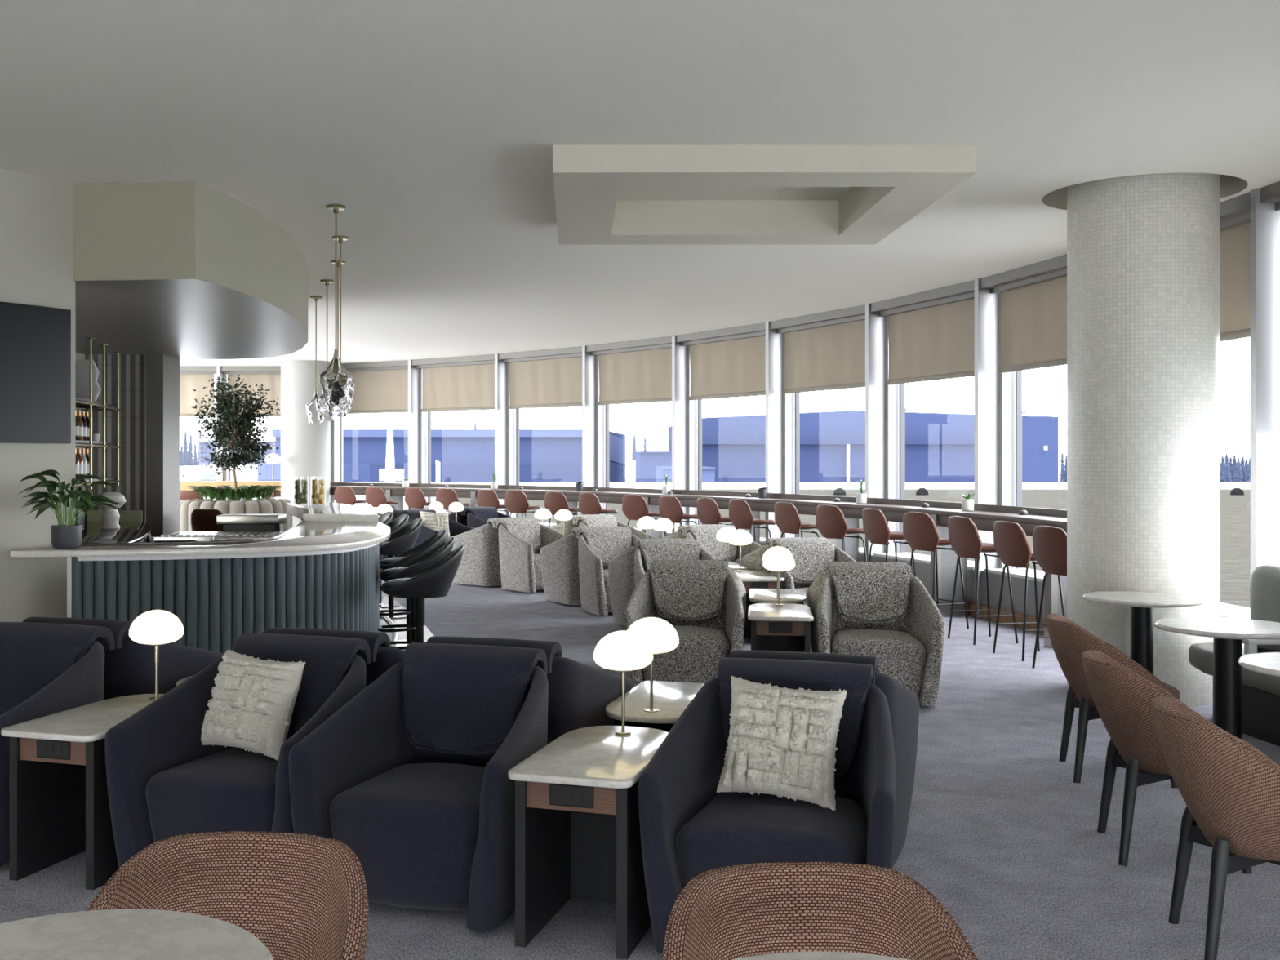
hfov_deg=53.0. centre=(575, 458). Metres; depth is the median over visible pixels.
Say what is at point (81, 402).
bar shelf
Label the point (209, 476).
table lamp
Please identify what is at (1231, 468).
conifer tree
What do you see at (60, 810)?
side table
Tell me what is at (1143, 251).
column
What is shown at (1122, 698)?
dining chair
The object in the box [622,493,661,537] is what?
bar stool
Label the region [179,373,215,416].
roller blind
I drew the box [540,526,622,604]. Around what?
armchair
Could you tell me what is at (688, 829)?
armchair
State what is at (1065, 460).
conifer tree
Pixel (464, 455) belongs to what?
building
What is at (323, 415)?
glass pendant
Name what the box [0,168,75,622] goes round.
wall
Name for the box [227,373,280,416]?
roller blind
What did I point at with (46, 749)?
outlet plate
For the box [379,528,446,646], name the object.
bar stool
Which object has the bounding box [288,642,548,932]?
armchair
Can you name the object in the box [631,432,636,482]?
conifer tree
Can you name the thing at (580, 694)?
armchair
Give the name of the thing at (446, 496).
bar stool
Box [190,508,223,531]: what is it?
lounge chair
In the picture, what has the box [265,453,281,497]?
floor lamp
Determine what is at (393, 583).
seat cushion
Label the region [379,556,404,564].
seat cushion
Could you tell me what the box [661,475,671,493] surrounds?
plant
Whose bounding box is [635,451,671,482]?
shed
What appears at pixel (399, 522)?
bar stool
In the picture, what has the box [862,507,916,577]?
bar stool
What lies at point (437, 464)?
lamp post
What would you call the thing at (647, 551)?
armchair
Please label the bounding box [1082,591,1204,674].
round cafe table
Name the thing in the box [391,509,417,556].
armchair
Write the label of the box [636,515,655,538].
table lamp
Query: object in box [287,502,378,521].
countertop
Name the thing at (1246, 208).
window
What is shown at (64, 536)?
pot
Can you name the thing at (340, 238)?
glass pendant
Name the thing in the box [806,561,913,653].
armchair
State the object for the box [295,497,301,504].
lime
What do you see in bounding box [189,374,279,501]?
ficus tree
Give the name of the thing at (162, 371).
wall pier
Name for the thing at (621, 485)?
roof parapet
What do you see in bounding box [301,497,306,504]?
lime
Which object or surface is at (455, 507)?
table lamp
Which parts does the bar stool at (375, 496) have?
backrest, seat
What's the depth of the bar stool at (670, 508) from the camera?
17.15 m
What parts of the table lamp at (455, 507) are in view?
lamp shade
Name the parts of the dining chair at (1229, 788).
leg, leg, cross frame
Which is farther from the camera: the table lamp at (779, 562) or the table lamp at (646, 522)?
the table lamp at (646, 522)
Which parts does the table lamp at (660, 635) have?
lamp shade, stem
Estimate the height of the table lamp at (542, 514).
0.378 m
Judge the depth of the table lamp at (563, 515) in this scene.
16.01 m
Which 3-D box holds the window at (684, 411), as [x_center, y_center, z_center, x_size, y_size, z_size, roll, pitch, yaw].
[1.007,-0.100,19.707,0.459,3.400,2.230,0,0,-36]
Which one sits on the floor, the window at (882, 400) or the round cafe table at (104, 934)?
the round cafe table at (104, 934)
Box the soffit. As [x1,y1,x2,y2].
[73,181,307,359]
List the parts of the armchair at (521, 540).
seat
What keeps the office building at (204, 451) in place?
on the ground
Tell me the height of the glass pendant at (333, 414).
1.420 m
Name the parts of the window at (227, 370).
frame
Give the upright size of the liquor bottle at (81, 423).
0.300 m
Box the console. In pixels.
[1242,638,1279,653]
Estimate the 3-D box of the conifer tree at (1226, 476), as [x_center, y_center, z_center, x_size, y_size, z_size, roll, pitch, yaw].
[167.778,4.558,329.951,3.163,12.085,3.398,0,0,0]
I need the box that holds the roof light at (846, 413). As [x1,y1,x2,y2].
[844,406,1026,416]
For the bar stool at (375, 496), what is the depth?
22.55 m
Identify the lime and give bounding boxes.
[294,479,301,485]
[295,488,301,495]
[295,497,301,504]
[298,484,304,490]
[298,493,304,499]
[301,479,306,485]
[301,488,306,494]
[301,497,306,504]
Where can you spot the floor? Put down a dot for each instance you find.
(1001, 832)
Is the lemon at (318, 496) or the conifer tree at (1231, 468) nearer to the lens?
the lemon at (318, 496)
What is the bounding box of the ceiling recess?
[552,145,976,244]
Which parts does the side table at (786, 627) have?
panel, panel, panel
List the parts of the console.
leg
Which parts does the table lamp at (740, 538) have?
stem, lamp shade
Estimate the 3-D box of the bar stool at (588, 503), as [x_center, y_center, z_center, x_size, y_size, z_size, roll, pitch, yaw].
[0.342,1.052,18.983,0.543,1.097,0.513,0,0,-38]
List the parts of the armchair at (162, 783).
seat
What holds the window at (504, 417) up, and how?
in the wall at (922, 570)
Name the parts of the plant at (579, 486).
pot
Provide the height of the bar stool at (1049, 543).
1.097 m
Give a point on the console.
(1250, 645)
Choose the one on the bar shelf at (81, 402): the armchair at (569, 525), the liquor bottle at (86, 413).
the liquor bottle at (86, 413)
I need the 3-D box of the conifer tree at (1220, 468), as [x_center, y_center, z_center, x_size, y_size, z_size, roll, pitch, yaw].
[169.709,4.624,338.057,2.691,11.952,2.760,0,0,0]
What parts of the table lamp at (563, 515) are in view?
lamp shade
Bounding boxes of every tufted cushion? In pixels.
[200,649,305,760]
[419,511,449,540]
[715,675,847,810]
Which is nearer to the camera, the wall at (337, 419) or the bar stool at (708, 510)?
the bar stool at (708, 510)
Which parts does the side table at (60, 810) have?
panel, panel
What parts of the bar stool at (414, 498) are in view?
seat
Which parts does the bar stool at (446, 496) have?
backrest, seat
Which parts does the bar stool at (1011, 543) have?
leg, backrest, leg, seat, leg, leg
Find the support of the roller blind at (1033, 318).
attached to the window at (1055, 268)
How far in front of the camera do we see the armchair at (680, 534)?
14.19 m
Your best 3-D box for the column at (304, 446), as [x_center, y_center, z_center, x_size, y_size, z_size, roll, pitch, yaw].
[-5.050,-0.100,23.900,0.900,3.400,0.900,0,0,0]
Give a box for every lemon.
[312,479,318,485]
[312,488,318,495]
[312,497,318,504]
[315,484,321,490]
[315,493,321,499]
[318,479,324,485]
[318,488,324,494]
[318,497,324,504]
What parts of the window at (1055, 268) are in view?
sill, frame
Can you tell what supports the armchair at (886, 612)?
on the floor
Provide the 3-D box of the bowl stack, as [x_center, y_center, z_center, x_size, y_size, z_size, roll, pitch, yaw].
[-5.050,-0.213,13.450,0.090,0.086,0.090,0,0,0]
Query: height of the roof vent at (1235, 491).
0.368 m
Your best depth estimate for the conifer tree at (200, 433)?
359.77 m
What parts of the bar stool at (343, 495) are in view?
backrest, seat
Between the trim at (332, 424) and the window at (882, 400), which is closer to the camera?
the window at (882, 400)
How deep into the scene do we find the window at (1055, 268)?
12.43 m
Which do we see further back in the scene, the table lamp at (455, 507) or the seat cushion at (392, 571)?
the table lamp at (455, 507)
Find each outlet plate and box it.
[36,738,70,759]
[549,783,593,808]
[751,582,768,588]
[768,622,792,633]
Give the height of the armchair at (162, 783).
0.840 m
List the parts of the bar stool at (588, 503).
backrest, seat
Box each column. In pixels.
[280,360,329,526]
[1066,173,1219,706]
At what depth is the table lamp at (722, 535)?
11.90 m
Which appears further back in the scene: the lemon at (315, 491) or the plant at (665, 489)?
the plant at (665, 489)
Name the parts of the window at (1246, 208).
sill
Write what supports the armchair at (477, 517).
on the floor
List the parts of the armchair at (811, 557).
seat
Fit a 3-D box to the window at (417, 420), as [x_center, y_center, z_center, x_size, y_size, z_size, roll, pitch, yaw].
[-3.769,-0.100,24.151,2.230,3.400,0.459,0,0,33]
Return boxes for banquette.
[179,497,293,531]
[1188,564,1279,746]
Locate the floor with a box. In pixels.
[0,580,1279,959]
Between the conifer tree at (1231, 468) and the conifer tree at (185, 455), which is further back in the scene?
the conifer tree at (185, 455)
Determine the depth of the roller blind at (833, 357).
15.99 m
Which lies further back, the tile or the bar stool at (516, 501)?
the bar stool at (516, 501)
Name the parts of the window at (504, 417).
frame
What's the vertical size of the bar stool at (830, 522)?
1.097 m
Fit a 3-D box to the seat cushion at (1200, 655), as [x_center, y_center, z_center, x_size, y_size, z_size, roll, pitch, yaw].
[4.182,1.225,5.814,0.649,0.150,4.467,0,0,-3]
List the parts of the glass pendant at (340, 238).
rod, lamp shade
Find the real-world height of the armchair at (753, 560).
0.840 m
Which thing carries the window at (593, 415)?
in the wall at (922, 570)
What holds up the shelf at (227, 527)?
attached to the station
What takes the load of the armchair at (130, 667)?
on the floor
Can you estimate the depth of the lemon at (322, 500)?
13.28 m
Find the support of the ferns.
in the banquette at (270, 506)
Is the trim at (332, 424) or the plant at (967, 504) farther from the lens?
the trim at (332, 424)
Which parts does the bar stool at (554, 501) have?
backrest, seat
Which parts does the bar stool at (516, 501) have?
backrest, seat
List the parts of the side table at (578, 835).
panel, panel, panel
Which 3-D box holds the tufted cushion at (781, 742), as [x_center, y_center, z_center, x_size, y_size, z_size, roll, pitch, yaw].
[0.697,0.965,4.347,0.427,0.410,0.248,0,0,16]
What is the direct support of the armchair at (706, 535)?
on the floor
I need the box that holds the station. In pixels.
[154,514,286,542]
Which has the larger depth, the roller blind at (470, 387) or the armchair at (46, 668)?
the roller blind at (470, 387)
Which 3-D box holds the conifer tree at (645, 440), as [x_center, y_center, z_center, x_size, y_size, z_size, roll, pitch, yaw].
[20.486,1.880,380.029,2.010,17.440,1.921,0,0,0]
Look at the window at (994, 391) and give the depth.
12.86 m
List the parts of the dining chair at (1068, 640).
leg, leg, cross frame, leg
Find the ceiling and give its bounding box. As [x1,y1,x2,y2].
[0,0,1279,365]
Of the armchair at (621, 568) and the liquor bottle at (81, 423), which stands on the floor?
the armchair at (621, 568)
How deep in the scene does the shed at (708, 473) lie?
165.00 m
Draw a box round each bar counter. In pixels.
[10,520,398,653]
[329,482,1066,648]
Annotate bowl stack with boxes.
[92,433,99,441]
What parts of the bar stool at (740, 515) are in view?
backrest, leg, seat, leg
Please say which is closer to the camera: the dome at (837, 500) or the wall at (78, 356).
the wall at (78, 356)
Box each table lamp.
[128,609,183,700]
[200,471,216,480]
[360,503,373,511]
[376,503,392,514]
[428,501,443,511]
[448,502,463,521]
[533,508,551,524]
[555,509,572,534]
[593,631,653,734]
[626,617,679,712]
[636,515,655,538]
[653,518,673,538]
[715,527,735,567]
[728,529,752,571]
[762,546,793,598]
[762,550,795,605]
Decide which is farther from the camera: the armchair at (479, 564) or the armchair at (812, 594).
the armchair at (479, 564)
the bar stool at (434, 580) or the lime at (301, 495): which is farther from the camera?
the lime at (301, 495)
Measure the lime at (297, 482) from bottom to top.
0.068 m
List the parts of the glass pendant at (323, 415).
lamp shade, rod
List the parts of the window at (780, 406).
frame, sill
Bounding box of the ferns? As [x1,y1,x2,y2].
[186,484,286,500]
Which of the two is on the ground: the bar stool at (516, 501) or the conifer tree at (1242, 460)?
the conifer tree at (1242, 460)
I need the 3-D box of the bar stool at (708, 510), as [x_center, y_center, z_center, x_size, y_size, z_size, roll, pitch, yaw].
[1.860,1.052,16.523,0.543,1.097,0.513,0,0,-28]
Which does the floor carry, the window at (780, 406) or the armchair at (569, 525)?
the armchair at (569, 525)
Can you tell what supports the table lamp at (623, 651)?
on the side table at (578, 835)
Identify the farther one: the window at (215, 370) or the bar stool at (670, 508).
the window at (215, 370)
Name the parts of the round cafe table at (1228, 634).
under plate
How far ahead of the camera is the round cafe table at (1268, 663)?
5.39 m
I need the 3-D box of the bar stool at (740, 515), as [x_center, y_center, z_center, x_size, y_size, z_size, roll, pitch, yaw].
[2.189,1.052,15.839,0.543,1.097,0.513,0,0,-26]
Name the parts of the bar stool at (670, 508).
backrest, seat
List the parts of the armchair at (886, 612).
seat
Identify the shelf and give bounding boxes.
[75,337,121,488]
[216,514,286,524]
[223,524,279,531]
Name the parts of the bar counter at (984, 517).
support panel, support panel, support panel, support panel, support panel, support panel, support panel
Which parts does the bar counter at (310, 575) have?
steel panel, foot rail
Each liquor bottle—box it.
[75,409,79,439]
[75,448,79,479]
[76,448,83,475]
[77,410,83,440]
[80,448,87,478]
[81,411,87,440]
[84,448,88,478]
[85,412,88,440]
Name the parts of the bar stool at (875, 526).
leg, backrest, leg, leg, seat, leg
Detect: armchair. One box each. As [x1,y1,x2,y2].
[0,622,115,866]
[22,616,224,699]
[104,633,370,867]
[262,627,404,687]
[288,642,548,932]
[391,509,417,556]
[400,509,473,547]
[426,635,633,744]
[448,506,475,526]
[451,517,522,586]
[463,506,511,527]
[495,517,565,592]
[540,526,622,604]
[549,514,603,535]
[575,515,657,538]
[577,527,639,615]
[608,538,693,626]
[622,561,744,687]
[634,539,715,586]
[638,657,895,953]
[645,560,746,619]
[660,524,724,538]
[684,524,761,562]
[728,649,919,867]
[734,537,826,573]
[771,538,856,605]
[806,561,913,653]
[817,564,944,706]
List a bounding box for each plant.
[18,469,127,549]
[214,471,222,481]
[402,477,408,487]
[490,473,497,488]
[574,481,583,491]
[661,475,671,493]
[757,486,767,497]
[855,479,866,503]
[960,493,975,511]
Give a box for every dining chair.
[85,831,368,959]
[662,861,977,959]
[1045,613,1180,787]
[1081,649,1252,873]
[1151,697,1279,959]
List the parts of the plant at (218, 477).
pot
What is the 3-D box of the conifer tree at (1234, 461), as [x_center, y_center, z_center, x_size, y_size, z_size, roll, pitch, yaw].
[177.901,4.695,346.104,3.775,11.811,3.618,0,0,0]
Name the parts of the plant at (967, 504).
pot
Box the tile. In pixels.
[379,595,433,650]
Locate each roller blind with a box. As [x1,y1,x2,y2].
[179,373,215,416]
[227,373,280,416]
[346,368,408,413]
[421,363,494,412]
[508,356,582,408]
[596,347,671,404]
[688,335,765,399]
[783,320,865,393]
[885,298,974,385]
[999,275,1066,373]
[1219,222,1250,342]
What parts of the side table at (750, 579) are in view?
panel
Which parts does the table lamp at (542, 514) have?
lamp shade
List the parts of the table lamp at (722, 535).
lamp shade, stem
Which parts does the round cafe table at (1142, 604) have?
under plate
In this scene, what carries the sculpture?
on the bar shelf at (81, 402)
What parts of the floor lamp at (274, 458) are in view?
lamp shade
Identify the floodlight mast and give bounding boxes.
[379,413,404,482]
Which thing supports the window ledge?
on the floor
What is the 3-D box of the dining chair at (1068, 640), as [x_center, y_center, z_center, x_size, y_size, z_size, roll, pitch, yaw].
[2.716,1.209,6.496,0.626,0.788,0.606,0,0,12]
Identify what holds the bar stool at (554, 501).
on the floor
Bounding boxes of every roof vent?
[833,487,845,495]
[915,487,928,495]
[1230,487,1244,495]
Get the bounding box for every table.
[0,693,164,889]
[0,909,273,959]
[175,675,193,686]
[382,555,387,570]
[507,725,668,959]
[605,680,704,732]
[728,561,747,570]
[732,951,909,959]
[733,570,784,638]
[747,603,813,652]
[748,588,806,604]
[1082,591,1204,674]
[1154,617,1279,739]
[1238,652,1279,676]
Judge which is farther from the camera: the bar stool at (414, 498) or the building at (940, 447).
the building at (940, 447)
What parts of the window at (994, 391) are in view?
frame, sill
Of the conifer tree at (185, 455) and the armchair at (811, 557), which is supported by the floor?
the armchair at (811, 557)
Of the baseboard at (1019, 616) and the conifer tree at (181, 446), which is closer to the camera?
the baseboard at (1019, 616)
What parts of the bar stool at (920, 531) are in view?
leg, backrest, leg, leg, seat, seat frame, leg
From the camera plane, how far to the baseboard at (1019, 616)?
12.28 m
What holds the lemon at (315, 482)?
in the vase
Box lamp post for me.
[435,460,439,482]
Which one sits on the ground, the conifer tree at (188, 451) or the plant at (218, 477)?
the conifer tree at (188, 451)
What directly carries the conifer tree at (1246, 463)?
on the ground
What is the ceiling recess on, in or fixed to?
attached to the ceiling
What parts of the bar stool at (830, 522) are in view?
backrest, leg, seat, leg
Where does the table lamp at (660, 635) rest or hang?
on the side table at (671, 699)
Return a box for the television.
[0,301,71,443]
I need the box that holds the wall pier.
[146,353,179,537]
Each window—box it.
[179,365,228,500]
[220,365,280,480]
[340,360,427,509]
[411,353,515,517]
[498,345,605,526]
[586,335,697,534]
[675,321,795,545]
[769,303,899,561]
[870,278,1015,617]
[980,253,1066,582]
[1219,188,1279,619]
[1260,181,1279,210]
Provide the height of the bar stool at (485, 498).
1.097 m
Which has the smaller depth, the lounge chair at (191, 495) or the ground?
the lounge chair at (191, 495)
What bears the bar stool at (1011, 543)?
on the floor
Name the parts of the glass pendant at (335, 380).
lamp shade, rod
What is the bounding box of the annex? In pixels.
[342,463,369,482]
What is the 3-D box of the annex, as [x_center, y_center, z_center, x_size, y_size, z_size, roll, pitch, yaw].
[-27.450,5.650,150.000,3.300,9.900,20.000,0,0,0]
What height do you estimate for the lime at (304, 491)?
0.068 m
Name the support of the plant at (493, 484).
on the bar counter at (984, 517)
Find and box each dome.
[833,497,840,502]
[920,503,929,507]
[1017,510,1028,515]
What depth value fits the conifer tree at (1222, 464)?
345.73 m
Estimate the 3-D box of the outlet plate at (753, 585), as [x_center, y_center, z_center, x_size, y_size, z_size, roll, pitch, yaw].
[1.568,1.095,10.909,0.150,0.070,0.010,0,0,-8]
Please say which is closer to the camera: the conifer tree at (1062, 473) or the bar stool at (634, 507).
the bar stool at (634, 507)
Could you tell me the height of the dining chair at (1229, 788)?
0.788 m
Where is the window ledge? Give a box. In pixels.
[179,480,280,499]
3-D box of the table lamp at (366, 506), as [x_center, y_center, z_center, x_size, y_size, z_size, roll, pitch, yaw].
[-2.952,0.831,18.000,0.222,0.378,0.222,0,0,0]
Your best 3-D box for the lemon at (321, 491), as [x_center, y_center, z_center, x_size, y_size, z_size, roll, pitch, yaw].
[-2.643,0.349,13.296,0.061,0.068,0.060,0,0,0]
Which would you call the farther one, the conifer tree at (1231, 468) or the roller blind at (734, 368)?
the conifer tree at (1231, 468)
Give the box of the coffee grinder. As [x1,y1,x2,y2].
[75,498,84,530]
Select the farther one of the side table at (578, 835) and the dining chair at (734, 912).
the side table at (578, 835)
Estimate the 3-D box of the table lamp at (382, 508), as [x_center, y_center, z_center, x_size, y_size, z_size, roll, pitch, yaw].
[-2.691,0.831,18.000,0.222,0.378,0.222,0,0,0]
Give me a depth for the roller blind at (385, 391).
24.05 m
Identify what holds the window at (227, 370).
in the wall at (922, 570)
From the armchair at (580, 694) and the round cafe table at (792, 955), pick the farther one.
the armchair at (580, 694)
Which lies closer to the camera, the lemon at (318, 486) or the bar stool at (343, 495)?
the lemon at (318, 486)
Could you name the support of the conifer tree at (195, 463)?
on the ground
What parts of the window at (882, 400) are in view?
frame, sill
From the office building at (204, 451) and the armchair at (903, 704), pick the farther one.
the office building at (204, 451)
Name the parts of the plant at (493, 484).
pot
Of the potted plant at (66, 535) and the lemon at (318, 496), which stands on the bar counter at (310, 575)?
the potted plant at (66, 535)
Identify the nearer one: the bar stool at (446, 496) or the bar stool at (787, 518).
the bar stool at (787, 518)
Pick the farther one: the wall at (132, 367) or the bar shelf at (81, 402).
the wall at (132, 367)
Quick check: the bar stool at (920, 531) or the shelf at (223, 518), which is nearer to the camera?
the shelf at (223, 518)
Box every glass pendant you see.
[306,295,323,424]
[315,279,334,421]
[319,204,352,405]
[327,260,346,417]
[329,235,354,411]
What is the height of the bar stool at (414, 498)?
1.097 m
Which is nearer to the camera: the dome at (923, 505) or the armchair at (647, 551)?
the armchair at (647, 551)
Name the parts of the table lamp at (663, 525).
lamp shade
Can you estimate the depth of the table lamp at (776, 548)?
9.29 m
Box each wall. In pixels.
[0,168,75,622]
[75,352,84,499]
[84,354,146,542]
[335,417,342,502]
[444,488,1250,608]
[546,526,1244,644]
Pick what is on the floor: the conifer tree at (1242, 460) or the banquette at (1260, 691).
the banquette at (1260, 691)
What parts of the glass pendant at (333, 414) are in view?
lamp shade, rod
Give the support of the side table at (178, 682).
on the floor
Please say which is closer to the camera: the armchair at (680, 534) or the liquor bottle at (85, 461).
the liquor bottle at (85, 461)
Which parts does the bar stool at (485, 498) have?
backrest, seat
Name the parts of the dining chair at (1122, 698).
leg, leg, cross frame, leg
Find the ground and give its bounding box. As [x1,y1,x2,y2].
[625,466,1064,482]
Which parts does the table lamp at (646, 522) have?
lamp shade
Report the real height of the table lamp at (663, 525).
0.378 m
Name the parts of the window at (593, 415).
frame, sill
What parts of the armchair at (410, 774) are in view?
seat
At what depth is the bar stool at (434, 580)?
8.83 m
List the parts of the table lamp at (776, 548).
stem, lamp shade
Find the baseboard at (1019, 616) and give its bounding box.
[968,601,1044,634]
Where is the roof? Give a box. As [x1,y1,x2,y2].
[204,495,445,513]
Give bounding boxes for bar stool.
[333,486,366,506]
[364,486,398,515]
[377,536,454,640]
[378,511,393,599]
[379,514,408,608]
[379,518,422,618]
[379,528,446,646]
[381,544,464,649]
[404,487,431,509]
[435,488,469,513]
[476,488,509,515]
[504,489,541,519]
[544,491,580,527]
[578,492,617,515]
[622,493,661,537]
[658,495,698,537]
[696,497,733,525]
[728,499,776,542]
[773,502,819,537]
[815,504,866,561]
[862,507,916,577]
[902,511,968,629]
[947,515,1017,644]
[992,520,1065,661]
[1031,525,1066,668]
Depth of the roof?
52.61 m
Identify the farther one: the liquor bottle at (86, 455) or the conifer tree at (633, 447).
the conifer tree at (633, 447)
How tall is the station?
1.000 m
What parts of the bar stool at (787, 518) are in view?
backrest, seat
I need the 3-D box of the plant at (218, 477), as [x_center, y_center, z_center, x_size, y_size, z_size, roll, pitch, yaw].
[-6.807,0.350,24.399,0.179,0.182,0.177,0,0,0]
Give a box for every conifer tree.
[179,443,183,466]
[182,427,189,466]
[187,448,191,466]
[188,431,193,466]
[192,442,197,466]
[193,450,197,466]
[197,426,201,466]
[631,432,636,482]
[643,435,646,451]
[1059,450,1066,482]
[1064,453,1066,482]
[1219,457,1222,482]
[1220,455,1224,475]
[1221,453,1233,482]
[1228,455,1235,482]
[1232,453,1236,481]
[1233,457,1243,482]
[1240,455,1246,482]
[1244,456,1250,482]
[1244,458,1248,475]
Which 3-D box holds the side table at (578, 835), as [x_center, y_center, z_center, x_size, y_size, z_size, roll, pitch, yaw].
[0.090,1.310,4.483,0.420,0.580,0.820,0,0,18]
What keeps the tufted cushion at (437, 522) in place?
on the armchair at (455, 528)
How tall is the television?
0.867 m
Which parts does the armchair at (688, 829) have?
seat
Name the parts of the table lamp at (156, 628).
lamp shade, stem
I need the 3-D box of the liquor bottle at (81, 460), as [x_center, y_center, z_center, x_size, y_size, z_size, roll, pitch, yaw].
[-4.919,0.055,12.670,0.079,0.300,0.077,0,0,0]
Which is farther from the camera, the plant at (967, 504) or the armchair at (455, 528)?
the armchair at (455, 528)
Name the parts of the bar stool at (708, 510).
backrest, seat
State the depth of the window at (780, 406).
16.94 m
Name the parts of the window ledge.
ledge frame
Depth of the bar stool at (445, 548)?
9.80 m
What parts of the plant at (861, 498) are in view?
pot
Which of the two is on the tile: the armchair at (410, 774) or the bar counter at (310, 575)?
the bar counter at (310, 575)
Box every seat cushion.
[379,542,388,546]
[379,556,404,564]
[379,567,407,576]
[382,577,410,587]
[1188,642,1279,695]
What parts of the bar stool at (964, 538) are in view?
leg, backrest, leg, leg, seat, seat frame, leg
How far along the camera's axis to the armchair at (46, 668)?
5.55 m
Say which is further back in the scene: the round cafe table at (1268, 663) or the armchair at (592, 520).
the armchair at (592, 520)
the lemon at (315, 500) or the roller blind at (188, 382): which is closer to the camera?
the lemon at (315, 500)
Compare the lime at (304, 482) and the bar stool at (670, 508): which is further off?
the bar stool at (670, 508)
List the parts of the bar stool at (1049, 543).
leg, backrest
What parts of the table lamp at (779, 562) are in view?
lamp shade, stem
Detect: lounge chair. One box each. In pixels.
[179,491,204,501]
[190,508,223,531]
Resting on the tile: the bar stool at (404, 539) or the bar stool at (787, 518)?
the bar stool at (404, 539)
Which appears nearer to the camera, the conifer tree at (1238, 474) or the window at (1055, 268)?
the window at (1055, 268)
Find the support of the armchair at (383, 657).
on the floor
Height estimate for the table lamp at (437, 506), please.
0.378 m
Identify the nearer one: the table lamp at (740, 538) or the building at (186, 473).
the table lamp at (740, 538)
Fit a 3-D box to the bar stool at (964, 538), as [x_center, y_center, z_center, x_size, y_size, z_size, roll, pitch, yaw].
[3.569,1.052,11.225,0.543,1.097,0.513,0,0,-13]
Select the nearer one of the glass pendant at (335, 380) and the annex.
the glass pendant at (335, 380)
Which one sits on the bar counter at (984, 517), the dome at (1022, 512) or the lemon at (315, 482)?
the dome at (1022, 512)
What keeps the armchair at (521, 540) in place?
on the floor
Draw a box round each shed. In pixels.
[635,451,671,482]
[655,466,715,482]
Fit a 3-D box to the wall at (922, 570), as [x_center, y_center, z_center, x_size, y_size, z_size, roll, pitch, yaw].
[0.497,1.365,12.503,8.760,0.470,34.263,0,0,-29]
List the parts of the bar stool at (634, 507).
backrest, seat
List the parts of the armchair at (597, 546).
seat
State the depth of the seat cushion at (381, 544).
12.80 m
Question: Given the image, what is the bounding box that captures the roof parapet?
[385,482,1250,488]
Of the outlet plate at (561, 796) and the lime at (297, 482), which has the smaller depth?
the outlet plate at (561, 796)
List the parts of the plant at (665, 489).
pot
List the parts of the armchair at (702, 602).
seat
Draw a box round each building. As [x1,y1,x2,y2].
[179,464,280,480]
[197,439,275,466]
[271,429,626,482]
[667,406,1058,482]
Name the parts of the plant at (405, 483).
pot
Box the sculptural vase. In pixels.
[94,492,125,528]
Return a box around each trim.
[87,510,142,520]
[329,417,335,502]
[1041,174,1248,209]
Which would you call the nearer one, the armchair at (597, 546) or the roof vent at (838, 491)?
the armchair at (597, 546)
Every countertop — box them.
[10,521,391,557]
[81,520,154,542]
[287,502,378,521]
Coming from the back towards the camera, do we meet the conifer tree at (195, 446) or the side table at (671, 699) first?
the conifer tree at (195, 446)
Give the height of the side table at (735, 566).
0.580 m
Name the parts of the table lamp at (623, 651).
stem, lamp shade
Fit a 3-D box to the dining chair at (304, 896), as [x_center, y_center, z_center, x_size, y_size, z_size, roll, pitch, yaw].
[-0.712,1.209,2.495,0.606,0.788,0.626,0,0,6]
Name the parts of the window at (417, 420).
frame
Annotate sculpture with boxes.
[75,360,101,400]
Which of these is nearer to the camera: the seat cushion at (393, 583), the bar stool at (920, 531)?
the seat cushion at (393, 583)
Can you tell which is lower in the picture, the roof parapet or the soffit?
the roof parapet
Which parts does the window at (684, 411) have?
frame, sill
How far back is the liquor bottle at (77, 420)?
12.50 m
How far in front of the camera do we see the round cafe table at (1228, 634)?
6.54 m
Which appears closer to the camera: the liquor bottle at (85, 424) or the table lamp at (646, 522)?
the liquor bottle at (85, 424)
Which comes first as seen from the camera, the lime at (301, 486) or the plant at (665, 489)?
the lime at (301, 486)
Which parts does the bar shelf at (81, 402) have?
rod, shelf rail, shelf rail, shelf rail, rod, rod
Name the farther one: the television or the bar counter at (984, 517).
the bar counter at (984, 517)
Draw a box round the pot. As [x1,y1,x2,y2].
[50,524,82,549]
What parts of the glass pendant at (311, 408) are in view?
lamp shade, rod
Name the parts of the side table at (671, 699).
panel, panel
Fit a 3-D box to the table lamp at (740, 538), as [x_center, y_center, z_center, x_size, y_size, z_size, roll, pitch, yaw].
[1.480,0.831,11.537,0.222,0.378,0.222,0,0,0]
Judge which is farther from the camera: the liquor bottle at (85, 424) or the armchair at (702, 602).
the liquor bottle at (85, 424)
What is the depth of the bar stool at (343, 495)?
22.97 m
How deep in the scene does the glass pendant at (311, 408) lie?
14.17 m

